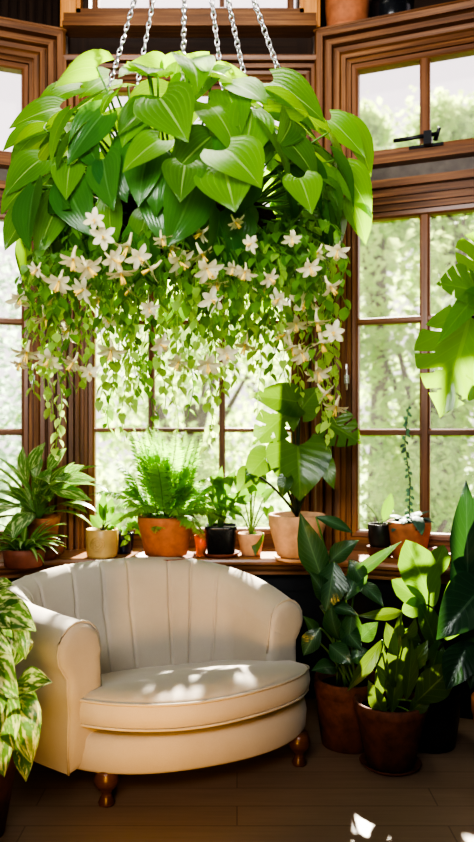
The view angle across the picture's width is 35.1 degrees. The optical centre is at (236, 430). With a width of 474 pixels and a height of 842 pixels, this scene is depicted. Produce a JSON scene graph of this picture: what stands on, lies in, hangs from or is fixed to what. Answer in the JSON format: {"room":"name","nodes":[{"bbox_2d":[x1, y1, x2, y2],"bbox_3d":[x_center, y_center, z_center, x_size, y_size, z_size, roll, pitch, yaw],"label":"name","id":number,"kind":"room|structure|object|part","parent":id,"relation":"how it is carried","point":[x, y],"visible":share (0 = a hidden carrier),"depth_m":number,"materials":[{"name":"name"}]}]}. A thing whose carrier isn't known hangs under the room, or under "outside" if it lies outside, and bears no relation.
{"room":"sunroom","nodes":[
{"label":"sunroom","id":0,"kind":"room"},
{"bbox_2d":[0,0,60,27],"bbox_3d":[-1.554,-2.525,4.157,1.210,0.750,0.440,0,0,-21],"label":"wall","id":1,"kind":"structure","parent":0,"point":[46,12],"depth_m":4.46,"materials":[{"name":"brown wood"}]},
{"bbox_2d":[66,0,312,96],"bbox_3d":[-0.255,-0.750,4.210,1.405,4.300,0.120,0,0,0],"label":"wall","id":2,"kind":"structure","parent":0,"point":[75,45],"depth_m":4.15,"materials":[{"name":"brown wood"}]},
{"bbox_2d":[66,36,67,53],"bbox_3d":[-0.937,-0.757,4.109,0.028,2.805,0.028,0,0,0],"label":"trim","id":3,"kind":"structure","parent":2,"relation":"attached to","point":[66,36],"depth_m":4.10,"materials":[{"name":"brown wood"}]},
{"bbox_2d":[60,0,82,27],"bbox_3d":[-0.907,-2.540,4.112,0.110,0.720,0.115,0,0,0],"label":"post","id":4,"kind":"object","parent":2,"relation":"attached to","point":[65,5],"visible":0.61,"depth_m":4.05,"materials":[{"name":"orange wood"}]},
{"bbox_2d":[63,54,315,549],"bbox_3d":[-0.243,-0.698,4.123,1.425,2.685,0.154,0,0,0],"label":"window","id":5,"kind":"structure","parent":2,"relation":"in","point":[80,413],"depth_m":4.10,"materials":[{"name":"brown wood"}]},
{"bbox_2d":[62,0,316,37],"bbox_3d":[-0.255,-2.485,4.110,1.365,0.620,0.180,0,0,0],"label":"window","id":6,"kind":"structure","parent":2,"relation":"in","point":[94,22],"depth_m":4.05,"materials":[{"name":"brown wood"}]},
{"bbox_3d":[-0.243,-2.547,4.164,1.115,0.495,0.072,0,0,0],"label":"sash","id":7,"kind":"part","parent":6,"relation":"part of","materials":[{"name":"brown wood"}]},
{"bbox_2d":[0,548,450,583],"bbox_3d":[-0.255,0.693,3.774,3.571,0.095,0.752,0,0,0],"label":"window sill","id":8,"kind":"structure","parent":2,"relation":"attached to","point":[265,563],"depth_m":3.79,"materials":[{"name":"brown wood"}]},
{"bbox_2d":[0,518,66,568],"bbox_3d":[-1.020,0.534,3.580,0.472,0.223,0.466,0,0,-45],"label":"spider plant","id":9,"kind":"object","parent":8,"relation":"on","point":[23,552],"visible":0.98,"depth_m":3.52,"materials":[{"name":"green plant"}]},
{"bbox_3d":[-1.018,0.601,3.583,0.200,0.088,0.200,0,0,0],"label":"pot","id":10,"kind":"part","parent":9,"relation":"part of","materials":[{"name":"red ceramic"}]},
{"bbox_2d":[44,542,63,559],"bbox_3d":[-1.030,0.618,3.860,0.250,0.055,0.250,0,0,0],"label":"plant stand","id":11,"kind":"object","parent":8,"relation":"on","point":[50,554],"visible":0.27,"depth_m":3.77,"materials":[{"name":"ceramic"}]},
{"bbox_2d":[0,442,106,547],"bbox_3d":[-1.045,0.321,3.731,0.795,0.536,0.483,0,0,-19],"label":"potted plant","id":12,"kind":"object","parent":11,"relation":"on","point":[45,484],"visible":0.98,"depth_m":3.74,"materials":[{"name":"plant"}]},
{"bbox_2d":[17,514,59,547],"bbox_3d":[-1.030,0.514,3.860,0.233,0.150,0.233,0,0,0],"label":"pot","id":13,"kind":"object","parent":12,"relation":"on","point":[39,519],"depth_m":3.77,"materials":[{"name":"ceramic"}]},
{"bbox_2d":[86,490,126,558],"bbox_3d":[-0.676,0.472,3.844,0.195,0.346,0.169,0,0,-26],"label":"potted peperomia","id":14,"kind":"object","parent":8,"relation":"on","point":[101,543],"visible":0.99,"depth_m":3.80,"materials":[{"name":"ceramic"}]},
{"bbox_2d":[86,527,117,558],"bbox_3d":[-0.691,0.573,3.839,0.165,0.145,0.165,0,0,0],"label":"pot","id":15,"kind":"object","parent":14,"relation":"on","point":[101,543],"depth_m":3.77,"materials":[{"name":"ceramic"}]},
{"bbox_2d":[101,520,140,553],"bbox_3d":[-0.604,0.555,3.910,0.190,0.180,0.176,0,0,-42],"label":"ivy","id":16,"kind":"object","parent":8,"relation":"on","point":[125,536],"visible":0.68,"depth_m":3.92,"materials":[{"name":"green plant"}]},
{"bbox_2d":[117,531,133,553],"bbox_3d":[-0.597,0.590,3.965,0.104,0.110,0.104,0,0,0],"label":"pot","id":17,"kind":"object","parent":16,"relation":"on","point":[126,549],"depth_m":3.92,"materials":[{"name":"black ceramic"}]},
{"bbox_2d":[135,551,196,560],"bbox_3d":[-0.358,0.634,3.780,0.310,0.022,0.310,0,0,0],"label":"saucer","id":18,"kind":"object","parent":8,"relation":"on","point":[142,554],"visible":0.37,"depth_m":3.81,"materials":[{"name":"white ceramic"}]},
{"bbox_2d":[90,424,239,556],"bbox_3d":[-0.345,0.293,3.801,0.729,0.663,0.489,0,0,6],"label":"potted fern","id":19,"kind":"object","parent":18,"relation":"on","point":[166,525],"visible":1,"depth_m":3.71,"materials":[{"name":"green plant"}]},
{"bbox_2d":[137,513,193,556],"bbox_3d":[-0.358,0.525,3.780,0.287,0.200,0.287,0,0,0],"label":"pot","id":20,"kind":"object","parent":19,"relation":"on","point":[162,535],"depth_m":3.67,"materials":[{"name":"ceramic"}]},
{"bbox_2d":[194,534,205,556],"bbox_3d":[-0.186,0.591,3.870,0.074,0.108,0.074,0,0,0],"label":"candle holder","id":21,"kind":"object","parent":8,"relation":"on","point":[200,543],"visible":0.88,"depth_m":3.84,"materials":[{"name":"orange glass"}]},
{"bbox_2d":[203,550,239,557],"bbox_3d":[-0.083,0.634,3.874,0.200,0.022,0.200,0,0,0],"label":"saucer","id":22,"kind":"object","parent":8,"relation":"on","point":[237,552],"visible":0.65,"depth_m":3.80,"materials":[{"name":"red ceramic"}]},
{"bbox_2d":[204,467,258,553],"bbox_3d":[-0.074,0.401,3.895,0.240,0.449,0.390,0,0,-24],"label":"fig","id":23,"kind":"object","parent":22,"relation":"on","point":[220,536],"visible":0.88,"depth_m":3.81,"materials":[{"name":"green plant"}]},
{"bbox_2d":[205,523,236,553],"bbox_3d":[-0.083,0.555,3.874,0.166,0.140,0.166,0,0,0],"label":"pot","id":24,"kind":"object","parent":23,"relation":"on","point":[220,537],"depth_m":3.80,"materials":[{"name":"black plastic"}]},
{"bbox_2d":[222,463,274,555],"bbox_3d":[0.062,0.401,3.895,0.280,0.488,0.149,0,0,0],"label":"philodendron","id":25,"kind":"object","parent":8,"relation":"on","point":[250,541],"visible":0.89,"depth_m":3.85,"materials":[{"name":"plant"}]},
{"bbox_2d":[238,531,263,555],"bbox_3d":[0.073,0.588,3.901,0.137,0.115,0.137,0,0,0],"label":"pot","id":26,"kind":"object","parent":25,"relation":"attached to","point":[250,542],"depth_m":3.85,"materials":[{"name":"ceramic"}]},
{"bbox_2d":[273,554,300,562],"bbox_3d":[0.300,0.634,3.750,0.240,0.022,0.240,0,0,0],"label":"saucer","id":27,"kind":"object","parent":8,"relation":"on","point":[278,558],"visible":0.38,"depth_m":3.67,"materials":[{"name":"ceramic"}]},
{"bbox_2d":[236,382,361,558],"bbox_3d":[0.300,0.191,3.713,0.604,0.868,0.362,0,0,0],"label":"monstera","id":28,"kind":"object","parent":27,"relation":"on","point":[298,468],"visible":0.86,"depth_m":3.64,"materials":[{"name":"plant"}]},
{"bbox_2d":[268,511,325,558],"bbox_3d":[0.300,0.520,3.750,0.287,0.210,0.287,0,0,0],"label":"pot","id":29,"kind":"object","parent":28,"relation":"attached to","point":[283,525],"depth_m":3.65,"materials":[{"name":"ceramic"}]},
{"bbox_2d":[367,545,391,557],"bbox_3d":[0.736,0.619,3.857,0.140,0.052,0.140,0,0,0],"label":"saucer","id":30,"kind":"object","parent":8,"relation":"on","point":[371,550],"visible":0.41,"depth_m":3.82,"materials":[{"name":"ceramic"}]},
{"bbox_2d":[362,493,393,547],"bbox_3d":[0.719,0.454,3.857,0.169,0.275,0.124,0,0,0],"label":"seedling","id":31,"kind":"object","parent":30,"relation":"on","point":[378,532],"visible":0.95,"depth_m":3.82,"materials":[{"name":"plastic"}]},
{"bbox_2d":[386,406,435,558],"bbox_3d":[0.878,0.250,3.815,0.237,0.790,0.306,0,0,-37],"label":"potted succulent","id":32,"kind":"object","parent":8,"relation":"on","point":[410,527],"visible":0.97,"depth_m":3.76,"materials":[{"name":"orange ceramic"}]},
{"bbox_3d":[0.879,0.165,3.854,0.028,0.620,0.064,0,0,0],"label":"stem","id":33,"kind":"part","parent":32,"relation":"part of","materials":[{"name":"green plant"}]},
{"bbox_2d":[387,519,430,558],"bbox_3d":[0.877,0.552,3.825,0.222,0.185,0.222,0,0,0],"label":"pot","id":34,"kind":"object","parent":32,"relation":"attached to","point":[400,530],"depth_m":3.74,"materials":[{"name":"ceramic"}]},
{"bbox_2d":[427,547,451,563],"bbox_3d":[1.069,0.619,3.729,0.256,0.052,0.256,0,0,0],"label":"dish","id":35,"kind":"object","parent":8,"relation":"on","point":[431,548],"visible":0.07,"depth_m":3.80,"materials":[{"name":"brown ceramic"}]},
{"bbox_2d":[299,0,319,27],"bbox_3d":[0.398,-2.540,4.112,0.110,0.720,0.115,0,0,0],"label":"post","id":36,"kind":"object","parent":2,"relation":"attached to","point":[307,5],"visible":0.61,"depth_m":4.05,"materials":[{"name":"orange wood"}]},
{"bbox_2d":[0,699,473,841],"bbox_3d":[-0.255,1.430,1.275,3.771,0.060,5.950,0,0,0],"label":"floor","id":37,"kind":"structure","parent":0,"point":[334,797],"depth_m":2.82,"materials":[{"name":"brown wood"}]},
{"bbox_2d":[0,577,52,836],"bbox_3d":[-0.862,0.956,2.522,0.313,0.888,0.506,0,0,-37],"label":"pothos","id":38,"kind":"object","parent":37,"relation":"on","point":[20,710],"visible":1,"depth_m":2.42,"materials":[{"name":"plant"}]},
{"bbox_2d":[0,750,15,836],"bbox_3d":[-0.920,1.250,2.600,0.313,0.300,0.313,0,0,0],"label":"pot","id":39,"kind":"object","parent":38,"relation":"attached to","point":[6,783],"depth_m":2.56,"materials":[{"name":"ceramic"}]},
{"bbox_2d":[0,557,309,807],"bbox_3d":[-0.343,1.005,3.220,1.379,0.789,1.030,0,0,-22],"label":"loveseat","id":40,"kind":"object","parent":37,"relation":"on","point":[154,665],"visible":0.93,"depth_m":3.00,"materials":[{"name":"beige fabric"}]},
{"bbox_2d":[80,660,309,728],"bbox_3d":[-0.250,1.108,3.204,1.132,0.296,0.897,0,0,-22],"label":"seat cushion","id":41,"kind":"object","parent":40,"relation":"on","point":[128,694],"depth_m":2.88,"materials":[{"name":"beige fabric"}]},
{"bbox_2d":[297,513,401,753],"bbox_3d":[0.477,0.874,3.310,0.439,1.053,0.412,0,0,0],"label":"potted plant","id":42,"kind":"object","parent":37,"relation":"on","point":[338,723],"visible":0.91,"depth_m":3.20,"materials":[{"name":"plant"}]},
{"bbox_2d":[314,666,375,753],"bbox_3d":[0.500,1.250,3.360,0.313,0.300,0.313,0,0,0],"label":"pot","id":43,"kind":"object","parent":42,"relation":"attached to","point":[338,723],"depth_m":3.24,"materials":[{"name":"ceramic"}]},
{"bbox_2d":[359,752,421,776],"bbox_3d":[0.642,1.389,3.140,0.256,0.022,0.256,0,0,0],"label":"saucer","id":44,"kind":"object","parent":37,"relation":"on","point":[418,763],"visible":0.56,"depth_m":3.08,"materials":[{"name":"ceramic"}]},
{"bbox_2d":[347,607,452,772],"bbox_3d":[0.664,1.045,3.120,0.439,0.689,0.347,0,0,0],"label":"potted plant","id":45,"kind":"object","parent":44,"relation":"on","point":[391,722],"visible":0.98,"depth_m":3.02,"materials":[{"name":"plant"}]},
{"bbox_2d":[353,691,427,772],"bbox_3d":[0.642,1.258,3.140,0.307,0.265,0.307,0,0,0],"label":"pot","id":46,"kind":"object","parent":45,"relation":"attached to","point":[391,733],"depth_m":3.03,"materials":[{"name":"ceramic"}]},
{"bbox_2d":[391,540,463,753],"bbox_3d":[0.821,0.932,3.329,0.411,0.936,0.365,0,0,0],"label":"rubber plant","id":47,"kind":"object","parent":37,"relation":"on","point":[418,587],"visible":0.52,"depth_m":3.24,"materials":[{"name":"green plant"}]},
{"bbox_3d":[0.860,1.250,3.360,0.303,0.300,0.303,0,0,0],"label":"pot","id":48,"kind":"part","parent":47,"relation":"part of","materials":[{"name":"black ceramic"}]},
{"bbox_2d":[414,232,473,720],"bbox_3d":[0.970,0.302,2.905,0.650,2.197,0.303,0,0,-42],"label":"monstera","id":49,"kind":"object","parent":37,"relation":"on","point":[453,347],"visible":1,"depth_m":2.83,"materials":[{"name":"plant"}]},
{"bbox_2d":[7,575,473,718],"bbox_3d":[-0.255,1.071,3.737,3.428,0.659,0.426,0,0,0],"label":"wall","id":50,"kind":"structure","parent":0,"point":[299,588],"depth_m":3.92,"materials":[{"name":"brown wood"}]},
{"bbox_2d":[368,522,389,547],"bbox_3d":[0.736,0.534,3.857,0.124,0.115,0.124,0,0,0],"label":"pot","id":51,"kind":"object","parent":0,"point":[378,532],"depth_m":3.81,"materials":[{"name":"metal"}]},
{"bbox_2d":[320,0,455,26],"bbox_3d":[1.045,-2.525,4.157,1.210,0.750,0.440,0,0,21],"label":"wall niche","id":52,"kind":"object","parent":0,"point":[417,3],"visible":0.14,"depth_m":4.33,"materials":[{"name":"brown wood"}]},
{"bbox_2d":[360,55,473,74],"bbox_3d":[1.011,-0.380,3.998,1.160,3.560,0.120,0,0,21],"label":"wall","id":53,"kind":"structure","parent":0,"point":[471,55],"depth_m":4.08,"materials":[{"name":"brown wood"}]},
{"bbox_2d":[314,0,473,550],"bbox_3d":[0.980,-0.764,3.917,1.152,2.819,0.154,0,0,21],"label":"window","id":54,"kind":"structure","parent":53,"relation":"in","point":[424,184],"depth_m":3.97,"materials":[{"name":"brown wood"}]},
{"bbox_3d":[0.591,-0.290,4.030,0.024,0.140,0.031,0,0,21],"label":"handle","id":55,"kind":"part","parent":54,"relation":"part of","materials":[{"name":"metal"}]},
{"bbox_2d":[313,0,465,31],"bbox_3d":[1.044,-2.169,4.085,1.160,0.018,0.495,0,0,21],"label":"ledge","id":56,"kind":"object","parent":54,"relation":"on","point":[456,0],"visible":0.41,"depth_m":3.92,"materials":[{"name":"brown wood"}]},
{"bbox_2d":[325,0,368,25],"bbox_3d":[0.606,-2.299,4.132,0.244,0.240,0.244,0,0,0],"label":"clay pot","id":57,"kind":"object","parent":56,"relation":"on","point":[336,11],"visible":0.39,"depth_m":4.04,"materials":[{"name":"ceramic"}]},
{"bbox_2d":[370,0,413,16],"bbox_3d":[0.848,-2.259,4.104,0.240,0.160,0.240,0,0,0],"label":"bowl","id":58,"kind":"object","parent":56,"relation":"on","point":[377,7],"visible":0.37,"depth_m":4.01,"materials":[{"name":"black ceramic"}]},
{"bbox_2d":[352,43,473,157],"bbox_3d":[0.979,-1.728,3.916,0.778,0.519,0.157,0,0,21],"label":"window","id":59,"kind":"structure","parent":54,"relation":"attached to","point":[424,59],"depth_m":3.93,"materials":[{"name":"brown wood"}]},
{"bbox_3d":[0.995,-0.298,3.955,0.778,1.741,0.072,0,0,21],"label":"sash","id":60,"kind":"part","parent":54,"relation":"part of","materials":[{"name":"brown wood"}]},
{"bbox_2d":[471,692,473,720],"bbox_3d":[1.100,1.240,3.020,0.303,0.320,0.303,0,0,0],"label":"pot","id":61,"kind":"object","parent":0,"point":[472,696],"depth_m":3.03,"materials":[{"name":"ceramic"}]},
{"bbox_3d":[-1.520,-0.380,3.998,1.126,3.560,0.528,0,0,0],"label":"wall","id":62,"kind":"structure","parent":0,"visible":0},
{"bbox_2d":[0,18,65,551],"bbox_3d":[-1.489,-0.764,3.917,1.152,2.819,0.154,0,0,-21],"label":"window","id":63,"kind":"structure","parent":62,"relation":"in","point":[42,48],"depth_m":4.05,"materials":[{"name":"brown wood"}]},
{"bbox_2d":[0,60,28,155],"bbox_3d":[-1.504,-1.728,3.955,0.778,0.519,0.072,0,0,-21],"label":"window frame","id":64,"kind":"structure","parent":63,"relation":"attached to","point":[5,66],"depth_m":4.05,"materials":[{"name":"brown wood"}]},
{"bbox_3d":[-1.504,-0.298,3.955,0.778,1.741,0.072,0,0,-21],"label":"sash","id":65,"kind":"part","parent":63,"relation":"part of","materials":[{"name":"brown wood"}]},
{"bbox_3d":[-1.100,-0.290,4.030,0.024,0.140,0.031,0,0,-21],"label":"handle","id":66,"kind":"part","parent":63,"relation":"part of","materials":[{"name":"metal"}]},
{"bbox_2d":[0,16,66,31],"bbox_3d":[-1.553,-2.169,4.085,1.160,0.018,0.495,0,0,-21],"label":"ledge","id":67,"kind":"object","parent":63,"relation":"on","point":[0,16],"visible":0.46,"depth_m":4.00,"materials":[{"name":"brown wood"}]},
{"bbox_3d":[-0.254,-2.930,1.475,4.571,0.060,6.350,0,0,0],"label":"ceiling","id":68,"kind":"structure","parent":0,"visible":0},
{"bbox_2d":[1,0,373,460],"bbox_3d":[-0.169,-1.400,2.941,1.433,3.000,1.428,0,0,0],"label":"hanging basket","id":69,"kind":"object","parent":68,"relation":"hanging from","point":[180,201],"visible":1,"depth_m":2.55,"materials":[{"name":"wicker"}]},
{"bbox_3d":[-0.360,-1.827,2.929,0.369,1.282,0.027,0,0,-23],"label":"chain","id":70,"kind":"part","parent":69,"relation":"part of","materials":[{"name":"metal"}]},
{"bbox_3d":[-0.315,-1.889,3.050,0.277,1.157,0.020,0,0,23],"label":"chain","id":71,"kind":"part","parent":69,"relation":"part of","materials":[{"name":"metal"}]},
{"bbox_3d":[-0.195,-1.799,2.832,0.025,1.337,0.356,0,0,0],"label":"chain","id":72,"kind":"part","parent":69,"relation":"part of","materials":[{"name":"metal"}]},
{"bbox_3d":[-0.122,-1.921,3.124,0.027,1.093,0.302,0,0,31],"label":"chain","id":73,"kind":"part","parent":69,"relation":"part of","materials":[{"name":"metal"}]},
{"bbox_3d":[-0.066,-1.864,2.990,0.273,1.208,0.024,0,0,4],"label":"chain","id":74,"kind":"part","parent":69,"relation":"part of","materials":[{"name":"metal"}]},
{"bbox_3d":[0.012,-1.865,2.975,0.431,1.205,0.024,0,0,7],"label":"chain","id":75,"kind":"part","parent":69,"relation":"part of","materials":[{"name":"metal"}]},
{"label":"outside","id":76,"kind":"structure","parent":0,"visible":0},
{"bbox_2d":[0,463,472,529],"bbox_3d":[0.000,1.950,24.875,60.000,0.100,40.250,0,0,0],"label":"ground","id":77,"kind":"structure","parent":76,"point":[112,467],"depth_m":21.11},
{"bbox_2d":[0,233,109,529],"bbox_3d":[-3.318,-0.367,8.303,3.672,4.574,2.842,0,0,0],"label":"tree","id":78,"kind":"object","parent":77,"relation":"on","point":[5,267],"visible":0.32,"depth_m":8.49,"materials":[{"name":"green plant"}]},
{"bbox_2d":[0,269,290,526],"bbox_3d":[-0.547,-0.298,8.444,3.763,4.417,3.164,0,0,-37],"label":"tree","id":79,"kind":"object","parent":77,"relation":"on","point":[200,421],"visible":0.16,"depth_m":8.47,"materials":[{"name":"green plant"}]},
{"bbox_2d":[100,432,268,526],"bbox_3d":[-0.513,0.958,6.171,1.997,1.927,1.710,0,0,0],"label":"shrub","id":80,"kind":"object","parent":77,"relation":"on","point":[207,473],"visible":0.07,"depth_m":6.26,"materials":[{"name":"green plant"}]},
{"bbox_2d":[0,252,473,510],"bbox_3d":[1.239,-2.132,17.342,14.317,8.282,6.175,0,0,5],"label":"tree","id":81,"kind":"object","parent":77,"relation":"on","point":[250,389],"visible":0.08,"depth_m":17.31,"materials":[{"name":"green plant"}]},
{"bbox_2d":[360,90,422,524],"bbox_3d":[2.086,-1.629,11.266,1.676,7.066,1.689,0,0,0],"label":"tree","id":82,"kind":"object","parent":77,"relation":"on","point":[373,118],"visible":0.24,"depth_m":11.22,"materials":[{"name":"green plant"}]},
{"bbox_3d":[2.065,-3.562,11.266,1.718,3.198,1.689,0,0,0],"label":"crown","id":83,"kind":"part","parent":82,"relation":"part of","materials":[{"name":"green plant"}]},
{"bbox_2d":[360,216,473,532],"bbox_3d":[1.985,-0.311,8.087,2.601,4.441,2.672,0,0,31],"label":"tree","id":84,"kind":"object","parent":77,"relation":"on","point":[376,337],"visible":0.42,"depth_m":7.73,"materials":[{"name":"green plant"}]},
{"bbox_2d":[360,420,473,532],"bbox_3d":[1.487,0.915,6.281,2.045,2.009,1.421,0,0,0],"label":"shrub","id":85,"kind":"object","parent":77,"relation":"on","point":[378,497],"visible":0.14,"depth_m":6.03,"materials":[{"name":"green plant"}]},
{"bbox_2d":[388,86,473,518],"bbox_3d":[3.170,-1.731,11.263,2.372,7.271,2.046,0,0,0],"label":"tree","id":86,"kind":"object","parent":77,"relation":"on","point":[456,121],"visible":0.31,"depth_m":11.04,"materials":[{"name":"green plant"}]},
{"bbox_3d":[3.170,-3.411,11.297,2.372,3.910,2.112,0,0,0],"label":"crown","id":87,"kind":"part","parent":86,"relation":"part of","materials":[{"name":"green plant"}]}
]}

